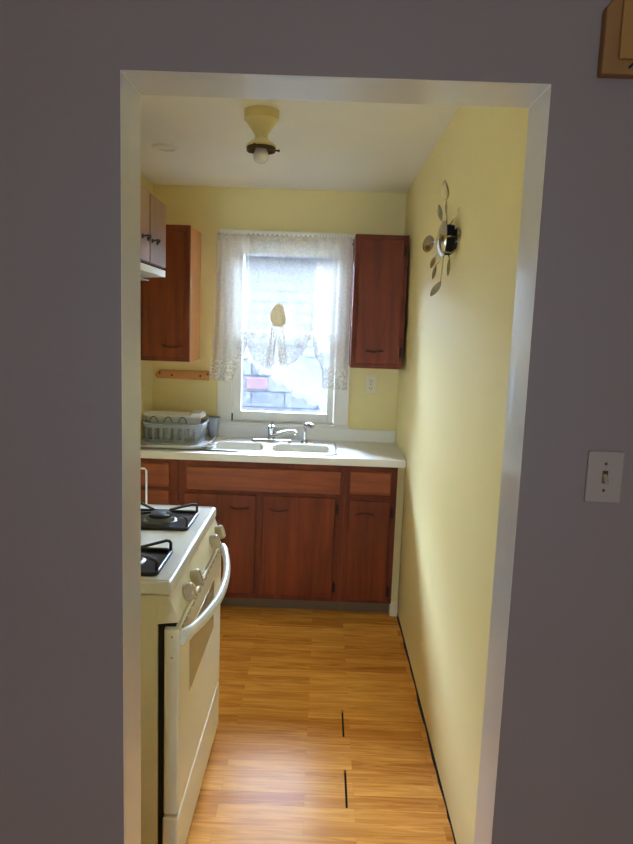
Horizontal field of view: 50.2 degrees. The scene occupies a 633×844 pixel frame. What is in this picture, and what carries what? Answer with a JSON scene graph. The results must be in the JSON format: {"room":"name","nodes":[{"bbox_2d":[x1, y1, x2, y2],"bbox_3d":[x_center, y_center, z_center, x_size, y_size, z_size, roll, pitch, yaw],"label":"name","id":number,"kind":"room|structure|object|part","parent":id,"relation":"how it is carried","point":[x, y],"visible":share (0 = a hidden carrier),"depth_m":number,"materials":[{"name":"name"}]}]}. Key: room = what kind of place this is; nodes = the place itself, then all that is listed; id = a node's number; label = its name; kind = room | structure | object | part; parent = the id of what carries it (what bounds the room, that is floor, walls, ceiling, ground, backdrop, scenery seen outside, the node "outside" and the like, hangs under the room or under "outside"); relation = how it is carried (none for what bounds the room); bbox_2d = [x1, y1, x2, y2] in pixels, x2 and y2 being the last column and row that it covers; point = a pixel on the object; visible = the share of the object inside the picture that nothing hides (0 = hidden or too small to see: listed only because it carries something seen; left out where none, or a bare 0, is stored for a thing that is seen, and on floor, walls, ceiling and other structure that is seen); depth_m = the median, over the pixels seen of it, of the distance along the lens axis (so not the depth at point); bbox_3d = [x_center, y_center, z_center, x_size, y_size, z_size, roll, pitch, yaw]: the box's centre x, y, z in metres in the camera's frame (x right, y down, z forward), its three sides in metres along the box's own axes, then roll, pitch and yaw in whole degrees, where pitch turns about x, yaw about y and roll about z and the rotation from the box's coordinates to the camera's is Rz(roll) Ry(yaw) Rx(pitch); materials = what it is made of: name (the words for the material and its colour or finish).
{"room":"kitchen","nodes":[
{"label":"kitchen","id":0,"kind":"room"},
{"bbox_2d":[140,174,152,437],"bbox_3d":[-1.095,-0.018,2.735,0.120,2.415,2.945,2,8,0],"label":"wall","id":1,"kind":"structure","parent":0,"point":[146,365],"depth_m":4.01,"materials":[{"name":"yellow paint"}]},
{"bbox_2d":[140,186,165,268],"bbox_3d":[-0.847,-0.839,2.907,0.310,0.296,0.610,2,8,0],"label":"upper cabinet","id":2,"kind":"object","parent":1,"relation":"attached to","point":[152,210],"visible":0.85,"depth_m":2.96,"materials":[{"name":"red wood"}]},
{"bbox_3d":[-0.726,-0.815,2.757,0.012,0.292,0.310,2,8,0],"label":"door","id":3,"kind":"part","parent":2,"relation":"part of","materials":[{"name":"brown wood"}]},
{"bbox_3d":[-0.708,-0.778,2.843,0.027,0.024,0.112,2,8,0],"label":"handle","id":4,"kind":"part","parent":2,"relation":"part of","materials":[{"name":"brown metal"}]},
{"bbox_2d":[140,262,164,280],"bbox_3d":[-0.868,-0.658,2.933,0.282,0.053,0.606,2,8,0],"label":"range hood","id":5,"kind":"object","parent":2,"relation":"attached to","point":[146,271],"visible":0.26,"depth_m":3.04,"materials":[{"name":"white metal"}]},
{"bbox_3d":[-0.722,-0.858,3.064,0.012,0.292,0.291,2,8,0],"label":"door","id":6,"kind":"part","parent":2,"relation":"part of","materials":[{"name":"brown wood"}]},
{"bbox_2d":[153,184,406,442],"bbox_3d":[-0.249,-0.203,4.257,1.774,2.415,0.140,2,8,0],"label":"wall","id":7,"kind":"structure","parent":0,"point":[208,209],"depth_m":4.05,"materials":[{"name":"yellow paint"}]},
{"bbox_2d":[140,224,200,361],"bbox_3d":[-0.853,-0.740,3.932,0.290,0.754,0.366,2,8,0],"label":"upper cabinet","id":8,"kind":"object","parent":7,"relation":"attached to","point":[169,304],"visible":0.85,"depth_m":3.80,"materials":[{"name":"orange wood"}]},
{"bbox_3d":[-0.858,-0.715,3.791,0.232,0.689,0.019,2,8,0],"label":"door","id":9,"kind":"part","parent":8,"relation":"part of","materials":[{"name":"red wood"}]},
{"bbox_3d":[-0.822,-0.426,3.807,0.110,0.020,0.031,2,8,0],"label":"handle","id":10,"kind":"part","parent":8,"relation":"part of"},
{"bbox_2d":[155,370,210,379],"bbox_3d":[-0.823,-0.291,4.168,0.343,0.057,0.024,2,8,0],"label":"peg rail","id":11,"kind":"object","parent":7,"relation":"attached to","point":[174,374],"visible":0.93,"depth_m":4.16,"materials":[{"name":"brown wood"}]},
{"bbox_2d":[217,229,355,428],"bbox_3d":[-0.193,-0.568,4.194,0.823,1.181,0.180,2,8,0],"label":"window","id":12,"kind":"structure","parent":7,"relation":"in","point":[229,394],"depth_m":4.18,"materials":[{"name":"white paint"}]},
{"bbox_3d":[-0.181,-0.788,4.172,0.624,0.542,0.034,2,8,0],"label":"sash","id":13,"kind":"part","parent":12,"relation":"part of","materials":[{"name":"white paint"}]},
{"bbox_3d":[-0.214,0.015,4.216,0.823,0.019,0.060,2,8,0],"label":"sill","id":14,"kind":"part","parent":12,"relation":"part of","materials":[{"name":"white paint"}]},
{"bbox_3d":[-0.200,-0.279,4.204,0.624,0.551,0.034,2,8,0],"label":"sash","id":15,"kind":"part","parent":12,"relation":"part of","materials":[{"name":"white paint"}]},
{"bbox_2d":[219,233,353,243],"bbox_3d":[-0.181,-1.089,4.011,0.815,0.046,0.062,2,8,0],"label":"curtain rod","id":16,"kind":"object","parent":12,"relation":"attached to","point":[219,233],"visible":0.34,"depth_m":3.98,"materials":[{"name":"metal"}]},
{"bbox_2d":[209,232,352,389],"bbox_3d":[-0.220,-0.652,4.011,0.839,0.909,0.079,2,8,0],"label":"curtain","id":17,"kind":"object","parent":16,"relation":"hanging from","point":[333,270],"visible":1,"depth_m":4.03,"materials":[{"name":"fabric"}]},
{"bbox_3d":[-0.516,-0.742,4.029,0.219,0.758,0.019,2,8,0],"label":"panel","id":18,"kind":"part","parent":17,"relation":"part of","materials":[{"name":"white fabric"}]},
{"bbox_3d":[0.094,-0.708,4.027,0.215,0.781,0.017,2,8,0],"label":"panel","id":19,"kind":"part","parent":17,"relation":"part of","materials":[{"name":"white fabric"}]},
{"bbox_2d":[201,424,395,442],"bbox_3d":[-0.266,0.064,4.213,1.516,0.078,0.020,2,8,0],"label":"backsplash","id":20,"kind":"structure","parent":7,"relation":"attached to","point":[246,431],"depth_m":4.20,"materials":[{"name":"beige laminate"}]},
{"bbox_2d":[365,375,376,393],"bbox_3d":[0.335,-0.233,4.169,0.070,0.115,0.009,2,8,0],"label":"wall outlet","id":21,"kind":"object","parent":7,"relation":"attached to","point":[370,380],"visible":1,"depth_m":4.17,"materials":[{"name":"plastic"}]},
{"bbox_2d":[348,234,408,368],"bbox_3d":[0.353,-0.689,3.925,0.294,0.738,0.366,2,8,0],"label":"upper cabinet","id":22,"kind":"object","parent":7,"relation":"attached to","point":[380,262],"visible":1,"depth_m":3.77,"materials":[{"name":"red wood"}]},
{"bbox_3d":[0.327,-0.396,3.797,0.099,0.020,0.031,2,8,0],"label":"handle","id":23,"kind":"part","parent":22,"relation":"part of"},
{"bbox_2d":[140,95,458,192],"bbox_3d":[-0.223,-1.240,2.608,1.774,0.100,3.115,2,8,0],"label":"ceiling","id":24,"kind":"structure","parent":0,"point":[322,145],"depth_m":3.00,"materials":[{"name":"paint"}]},
{"bbox_2d":[152,144,178,151],"bbox_3d":[-0.707,-1.278,3.155,0.124,0.010,0.124,2,8,0],"label":"ring","id":25,"kind":"object","parent":24,"relation":"attached to","point":[159,147],"visible":1,"depth_m":3.15,"materials":[{"name":"white paint"}]},
{"bbox_2d":[244,105,279,163],"bbox_3d":[-0.210,-1.088,2.581,0.140,0.191,0.140,2,8,0],"label":"ceiling lamp","id":26,"kind":"object","parent":24,"relation":"attached to","point":[261,119],"visible":1,"depth_m":2.54,"materials":[{"name":"beige ceramic"}]},
{"bbox_3d":[-0.213,-1.032,2.590,0.058,0.078,0.058,2,8,0],"label":"bulb","id":27,"kind":"part","parent":26,"relation":"part of","materials":[{"name":"white glass"}]},
{"bbox_2d":[0,0,632,843],"bbox_3d":[0.050,0.238,1.212,3.900,2.415,0.115,2,8,0],"label":"wall","id":28,"kind":"structure","parent":0,"point":[565,763],"depth_m":1.11,"materials":[{"name":"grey paint"}]},
{"bbox_2d":[120,70,550,843],"bbox_3d":[-0.005,0.438,1.243,0.692,2.006,0.115,2,8,0],"label":"door frame","id":29,"kind":"structure","parent":28,"relation":"in","point":[134,84],"depth_m":1.16,"materials":[{"name":"white paint"}]},
{"bbox_2d":[584,451,624,502],"bbox_3d":[0.479,0.092,1.119,0.059,0.087,0.016,2,8,0],"label":"light switch","id":30,"kind":"object","parent":28,"relation":"attached to","point":[604,473],"visible":1,"depth_m":1.12,"materials":[{"name":"plastic"}]},
{"bbox_2d":[597,0,632,78],"bbox_3d":[0.531,-0.588,1.016,0.196,0.130,0.031,2,8,0],"label":"wall plaque","id":31,"kind":"object","parent":28,"relation":"attached to","point":[616,41],"visible":1,"depth_m":1.01,"materials":[{"name":"brown wood"}]},
{"bbox_3d":[0.531,-0.587,1.008,0.152,0.090,0.008,2,8,0],"label":"raised panel","id":32,"kind":"part","parent":31,"relation":"part of","materials":[{"name":"brown wood"}]},
{"bbox_2d":[186,602,456,843],"bbox_3d":[0.003,1.502,1.105,3.900,0.060,6.570,2,8,0],"label":"floor","id":33,"kind":"structure","parent":0,"point":[280,756],"depth_m":2.66,"materials":[{"name":"brown wood"}]},
{"bbox_2d":[141,467,146,503],"bbox_3d":[-0.810,0.679,2.752,0.272,1.042,0.108,2,8,0],"label":"wire rack","id":34,"kind":"object","parent":33,"relation":"on","point":[141,467],"visible":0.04,"depth_m":2.63,"materials":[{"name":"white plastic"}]},
{"bbox_2d":[141,458,178,504],"bbox_3d":[-0.905,0.588,4.017,0.281,0.867,0.569,2,8,0],"label":"base cabinet","id":35,"kind":"object","parent":33,"relation":"on","point":[162,474],"visible":0.2,"depth_m":3.69,"materials":[{"name":"red wood"}]},
{"bbox_3d":[-0.913,0.438,3.720,0.205,0.129,0.022,2,8,0],"label":"drawer","id":36,"kind":"part","parent":35,"relation":"part of","materials":[{"name":"red wood"}]},
{"bbox_3d":[-0.907,0.286,3.698,0.205,0.130,0.022,2,8,0],"label":"drawer","id":37,"kind":"part","parent":35,"relation":"part of","materials":[{"name":"red wood"}]},
{"bbox_2d":[141,502,229,843],"bbox_3d":[-0.680,0.734,2.251,0.754,1.089,0.772,2,8,0],"label":"stove","id":38,"kind":"object","parent":33,"relation":"on","point":[183,591],"visible":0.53,"depth_m":1.96,"materials":[{"name":"beige metal"}]},
{"bbox_2d":[141,504,215,594],"bbox_3d":[-0.716,0.384,2.204,0.657,0.042,0.770,2,8,0],"label":"cooktop","id":39,"kind":"object","parent":38,"relation":"in","point":[174,562],"depth_m":2.15,"materials":[{"name":"white metal"}]},
{"bbox_3d":[-0.400,0.458,2.210,0.062,0.083,0.764,2,8,0],"label":"control panel","id":40,"kind":"part","parent":38,"relation":"part of","materials":[{"name":"white metal"}]},
{"bbox_3d":[-0.368,0.494,1.968,0.042,0.056,0.054,2,8,0],"label":"knob","id":41,"kind":"part","parent":38,"relation":"part of","materials":[{"name":"beige plastic"}]},
{"bbox_3d":[-0.415,1.164,2.310,0.044,0.182,0.762,2,8,0],"label":"drawer","id":42,"kind":"part","parent":38,"relation":"part of","materials":[{"name":"white metal"}]},
{"bbox_3d":[-0.400,0.786,2.256,0.042,0.562,0.762,2,8,0],"label":"oven door","id":43,"kind":"part","parent":38,"relation":"part of","materials":[{"name":"white metal"}]},
{"bbox_3d":[-0.367,0.479,2.076,0.042,0.056,0.054,2,8,0],"label":"knob","id":44,"kind":"part","parent":38,"relation":"part of","materials":[{"name":"beige plastic"}]},
{"bbox_3d":[-0.338,0.542,2.221,0.085,0.051,0.766,2,8,0],"label":"handle","id":45,"kind":"part","parent":38,"relation":"part of","materials":[{"name":"white metal"}]},
{"bbox_3d":[-0.363,0.430,2.423,0.042,0.056,0.054,2,8,0],"label":"knob","id":46,"kind":"part","parent":38,"relation":"part of","materials":[{"name":"beige plastic"}]},
{"bbox_3d":[-0.361,0.414,2.535,0.042,0.056,0.054,2,8,0],"label":"knob","id":47,"kind":"part","parent":38,"relation":"part of","materials":[{"name":"beige plastic"}]},
{"bbox_2d":[178,460,345,609],"bbox_3d":[-0.308,0.612,3.998,0.912,0.867,0.599,2,8,0],"label":"base cabinet","id":48,"kind":"object","parent":33,"relation":"on","point":[282,523],"visible":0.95,"depth_m":3.72,"materials":[{"name":"red wood"}]},
{"bbox_3d":[-0.537,0.674,3.748,0.396,0.568,0.022,2,8,0],"label":"door","id":49,"kind":"part","parent":48,"relation":"part of","materials":[{"name":"red wood"}]},
{"bbox_3d":[-0.421,0.473,3.693,0.104,0.019,0.031,2,8,0],"label":"handle","id":50,"kind":"part","parent":48,"relation":"part of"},
{"bbox_2d":[141,424,405,467],"bbox_3d":[-0.269,0.122,3.939,1.520,0.118,0.577,2,8,0],"label":"countertop","id":51,"kind":"structure","parent":48,"relation":"on","point":[355,447],"depth_m":3.83,"materials":[{"name":"beige laminate"}]},
{"bbox_2d":[141,433,218,448],"bbox_3d":[-0.794,0.105,3.949,0.445,0.016,0.468,2,8,0],"label":"tray","id":52,"kind":"object","parent":51,"relation":"on","point":[206,443],"visible":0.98,"depth_m":3.79,"materials":[{"name":"grey plastic"}]},
{"bbox_2d":[142,416,208,443],"bbox_3d":[-0.815,0.033,3.928,0.357,0.150,0.238,2,8,0],"label":"dish rack","id":53,"kind":"object","parent":52,"relation":"on","point":[200,437],"visible":0.89,"depth_m":3.83,"materials":[{"name":"grey plastic"}]},
{"bbox_2d":[143,411,205,438],"bbox_3d":[-0.830,0.016,3.949,0.353,0.162,0.145,2,8,0],"label":"tub","id":54,"kind":"object","parent":53,"relation":"in","point":[194,417],"visible":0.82,"depth_m":3.90,"materials":[{"name":"white plastic"}]},
{"bbox_2d":[206,416,220,437],"bbox_3d":[-0.625,0.030,4.098,0.078,0.122,0.087,2,8,0],"label":"utensil cup","id":55,"kind":"object","parent":52,"relation":"on","point":[213,424],"visible":0.98,"depth_m":4.07,"materials":[{"name":"grey plastic"}]},
{"bbox_2d":[204,438,336,455],"bbox_3d":[-0.257,0.223,3.923,0.740,0.170,0.393,2,8,0],"label":"sink","id":56,"kind":"object","parent":51,"relation":"in","point":[221,445],"visible":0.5,"depth_m":4.00,"materials":[{"name":"white ceramic"}]},
{"bbox_3d":[-0.451,0.220,3.891,0.304,0.170,0.257,2,8,0],"label":"bowl","id":57,"kind":"part","parent":56,"relation":"part of","materials":[{"name":"white ceramic"}]},
{"bbox_3d":[-0.092,0.234,3.888,0.346,0.170,0.257,2,8,0],"label":"bowl","id":58,"kind":"part","parent":56,"relation":"part of","materials":[{"name":"white ceramic"}]},
{"bbox_2d":[301,423,313,443],"bbox_3d":[-0.055,0.065,4.028,0.045,0.128,0.091,-6,11,-44],"label":"sprayer","id":59,"kind":"object","parent":56,"relation":"on","point":[306,425],"visible":1,"depth_m":4.03,"materials":[{"name":"silver metal"}]},
{"bbox_2d":[251,422,296,442],"bbox_3d":[-0.238,0.058,4.035,0.296,0.126,0.113,5,8,18],"label":"faucet","id":60,"kind":"object","parent":51,"relation":"on","point":[271,428],"visible":1,"depth_m":4.03,"materials":[{"name":"silver metal"}]},
{"bbox_3d":[-0.270,0.110,4.053,0.240,0.016,0.054,2,8,0],"label":"plate","id":61,"kind":"part","parent":60,"relation":"part of","materials":[{"name":"silver metal"}]},
{"bbox_3d":[-0.188,0.066,3.990,0.176,0.056,0.025,7,9,31],"label":"spout","id":62,"kind":"part","parent":60,"relation":"part of","materials":[{"name":"silver metal"}]},
{"bbox_3d":[-0.209,0.485,3.692,0.104,0.019,0.031,2,8,0],"label":"handle","id":63,"kind":"part","parent":48,"relation":"part of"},
{"bbox_3d":[-0.106,0.690,3.745,0.400,0.568,0.022,2,8,0],"label":"door","id":64,"kind":"part","parent":48,"relation":"part of","materials":[{"name":"red wood"}]},
{"bbox_2d":[339,466,397,611],"bbox_3d":[0.290,0.634,3.993,0.283,0.867,0.599,2,8,0],"label":"base cabinet","id":65,"kind":"object","parent":33,"relation":"on","point":[370,492],"visible":0.97,"depth_m":3.73,"materials":[{"name":"red wood"}]},
{"bbox_3d":[0.264,0.505,3.689,0.104,0.027,0.031,2,8,0],"label":"handle","id":66,"kind":"part","parent":65,"relation":"part of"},
{"bbox_3d":[0.283,0.713,3.744,0.229,0.569,0.022,2,8,0],"label":"door","id":67,"kind":"part","parent":65,"relation":"part of","materials":[{"name":"red wood"}]},
{"bbox_3d":[0.294,0.335,3.690,0.224,0.127,0.022,2,8,0],"label":"drawer","id":68,"kind":"part","parent":65,"relation":"part of","materials":[{"name":"red wood"}]},
{"bbox_2d":[391,106,528,843],"bbox_3d":[0.532,0.042,2.724,0.173,2.415,2.945,2,8,0],"label":"wall","id":69,"kind":"structure","parent":0,"point":[453,380],"depth_m":2.29,"materials":[{"name":"yellow paint"}]},
{"bbox_2d":[389,602,397,615],"bbox_3d":[0.438,1.057,3.851,0.044,0.084,0.058,2,8,0],"label":"baseboard","id":70,"kind":"structure","parent":69,"relation":"attached to","point":[393,607],"depth_m":3.82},
{"bbox_2d":[423,180,460,295],"bbox_3d":[0.459,-0.659,2.500,0.087,0.391,0.327,2,8,0],"label":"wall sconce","id":71,"kind":"object","parent":69,"relation":"attached to","point":[448,237],"visible":1,"depth_m":2.40,"materials":[{"name":"metal"}]},
{"bbox_3d":[0.456,-0.558,2.452,0.006,0.097,0.016,1,8,-10],"label":"stem","id":72,"kind":"part","parent":71,"relation":"part of","materials":[{"name":"metal"}]},
{"bbox_3d":[0.463,-0.742,2.402,0.006,0.085,0.045,5,9,20],"label":"stem","id":73,"kind":"part","parent":71,"relation":"part of","materials":[{"name":"metal"}]},
{"label":"outside","id":74,"kind":"structure","parent":0,"visible":0},
{"bbox_3d":[0.122,0.045,17.335,18.000,0.100,25.680,2,8,0],"label":"ground","id":75,"kind":"structure","parent":74,"visible":0},
{"bbox_2d":[241,358,326,413],"bbox_3d":[0.142,0.062,6.210,4.600,2.973,0.315,2,8,0],"label":"stone wall","id":76,"kind":"structure","parent":75,"relation":"on","point":[259,392],"depth_m":6.03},
{"bbox_2d":[242,323,327,412],"bbox_3d":[0.158,-0.262,6.798,5.400,3.583,1.500,2,8,0],"label":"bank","id":77,"kind":"object","parent":75,"relation":"on","point":[303,377],"visible":0.07,"depth_m":6.58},
{"bbox_2d":[248,255,327,371],"bbox_3d":[0.099,-0.861,9.421,10.600,3.900,3.100,2,8,0],"label":"neighbouring building","id":78,"kind":"structure","parent":75,"relation":"on","point":[289,281],"depth_m":8.06,"materials":[{"name":"white"}]}
]}

